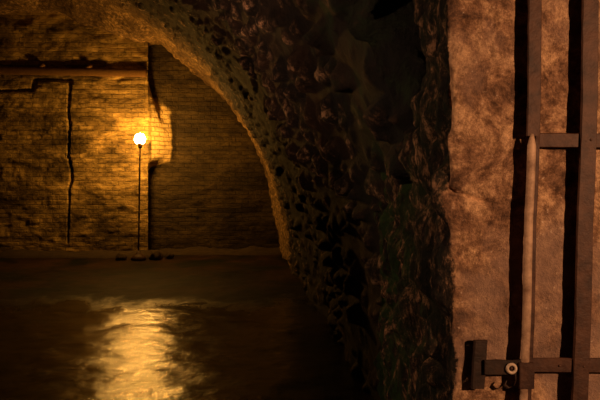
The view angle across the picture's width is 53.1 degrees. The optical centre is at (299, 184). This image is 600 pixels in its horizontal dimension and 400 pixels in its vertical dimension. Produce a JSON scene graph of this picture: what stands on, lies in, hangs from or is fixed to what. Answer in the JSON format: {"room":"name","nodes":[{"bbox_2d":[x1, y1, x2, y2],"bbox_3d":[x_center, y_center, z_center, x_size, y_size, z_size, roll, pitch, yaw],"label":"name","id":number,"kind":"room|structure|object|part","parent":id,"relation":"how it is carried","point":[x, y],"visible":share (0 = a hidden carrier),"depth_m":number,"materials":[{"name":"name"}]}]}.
{"room":"underground sewer tunnel","nodes":[
{"label":"underground sewer tunnel","id":0,"kind":"room"},
{"bbox_2d":[0,11,279,251],"bbox_3d":[-5.599,-1.500,13.821,11.812,6.400,0.609,0,0,-1],"label":"wall","id":1,"kind":"structure","parent":0,"point":[69,151],"depth_m":13.61,"materials":[{"name":"brick"}]},
{"bbox_2d":[0,64,146,76],"bbox_3d":[-5.814,-2.587,13.576,4.692,0.303,0.148,0,0,0],"label":"beam","id":2,"kind":"structure","parent":1,"relation":"attached to","point":[41,69],"depth_m":13.51,"materials":[{"name":"brown wood"}]},
{"bbox_2d":[0,246,280,258],"bbox_3d":[-4.640,1.541,13.593,8.772,0.244,1.100,0,0,-5],"label":"ledge","id":3,"kind":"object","parent":1,"relation":"attached to","point":[198,250],"depth_m":13.51,"materials":[{"name":"brown stone"}]},
{"bbox_2d":[0,254,374,399],"bbox_3d":[-4.750,1.601,5.300,18.500,0.050,18.600,0,0,0],"label":"water","id":4,"kind":"structure","parent":0,"point":[180,327],"depth_m":6.46,"materials":[{"name":"water"}]},
{"bbox_2d":[115,252,126,259],"bbox_3d":[-3.800,1.504,12.748,0.244,0.171,0.220,0,0,0],"label":"rock","id":5,"kind":"object","parent":4,"relation":"on","point":[120,256],"visible":1,"depth_m":12.68,"materials":[{"name":"brown stone"}]},
{"bbox_2d":[131,133,145,260],"bbox_3d":[-3.445,0.259,12.800,0.320,2.722,0.320,0,0,0],"label":"lamp post","id":6,"kind":"object","parent":4,"relation":"on","point":[139,138],"visible":0.99,"depth_m":12.77,"materials":[{"name":"metal"}]},
{"bbox_3d":[-3.413,-0.992,12.800,0.229,0.221,0.229,0,0,0],"label":"bulb","id":7,"kind":"part","parent":6,"relation":"part of","materials":[{"name":"white glass"}]},
{"bbox_2d":[149,250,162,259],"bbox_3d":[-3.089,1.495,12.853,0.256,0.197,0.224,0,0,21],"label":"rock","id":8,"kind":"object","parent":4,"relation":"on","point":[155,255],"visible":1,"depth_m":12.77,"materials":[{"name":"brown stone"}]},
{"bbox_2d":[165,252,173,257],"bbox_3d":[-2.846,1.520,13.106,0.188,0.140,0.182,0,0,-21],"label":"rock","id":9,"kind":"object","parent":4,"relation":"on","point":[168,254],"visible":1,"depth_m":13.04,"materials":[{"name":"brown stone"}]},
{"bbox_2d":[0,0,411,219],"bbox_3d":[-6.130,-1.223,8.600,13.472,6.300,12.000,0,0,0],"label":"ceiling","id":10,"kind":"structure","parent":0,"point":[313,100],"depth_m":4.84,"materials":[{"name":"stone"}]},
{"bbox_2d":[269,195,381,399],"bbox_3d":[0.025,0.954,8.600,0.399,1.541,12.098,0,0,-6],"label":"wall","id":11,"kind":"structure","parent":0,"point":[335,256],"depth_m":5.30,"materials":[{"name":"stone"}]},
{"bbox_2d":[346,0,425,162],"bbox_3d":[-5.341,-1.913,2.494,15.303,7.680,0.213,0,0,0],"label":"wall","id":12,"kind":"structure","parent":0,"point":[389,27],"depth_m":2.52,"materials":[{"name":"stone"}]},
{"bbox_2d":[373,0,599,399],"bbox_3d":[2.246,-0.300,2.846,3.674,4.000,1.707,0,0,0],"label":"wall","id":13,"kind":"structure","parent":0,"point":[451,242],"depth_m":2.00,"materials":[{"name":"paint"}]},
{"bbox_2d":[471,340,520,388],"bbox_3d":[0.640,0.589,1.962,0.157,0.158,0.032,0,0,7],"label":"latch","id":14,"kind":"object","parent":13,"relation":"attached to","point":[481,367],"visible":1,"depth_m":1.97,"materials":[{"name":"metal"}]},
{"bbox_3d":[0.589,0.589,1.973,0.054,0.158,0.017,0,0,0],"label":"plate","id":15,"kind":"part","parent":14,"relation":"part of","materials":[{"name":"metal"}]},
{"bbox_3d":[0.660,0.594,1.957,0.115,0.050,0.011,0,0,0],"label":"arm","id":16,"kind":"part","parent":14,"relation":"part of","materials":[{"name":"metal"}]},
{"bbox_2d":[518,0,599,399],"bbox_3d":[1.039,0.232,1.961,0.676,2.715,0.030,0,0,-1],"label":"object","id":17,"kind":"object","parent":13,"relation":"attached to","point":[587,140],"visible":1,"depth_m":1.95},
{"bbox_3d":[0.735,0.711,1.954,0.068,1.756,0.016,0,0,0],"label":"rod","id":18,"kind":"part","parent":17,"relation":"part of","materials":[{"name":"metal"}]}
]}

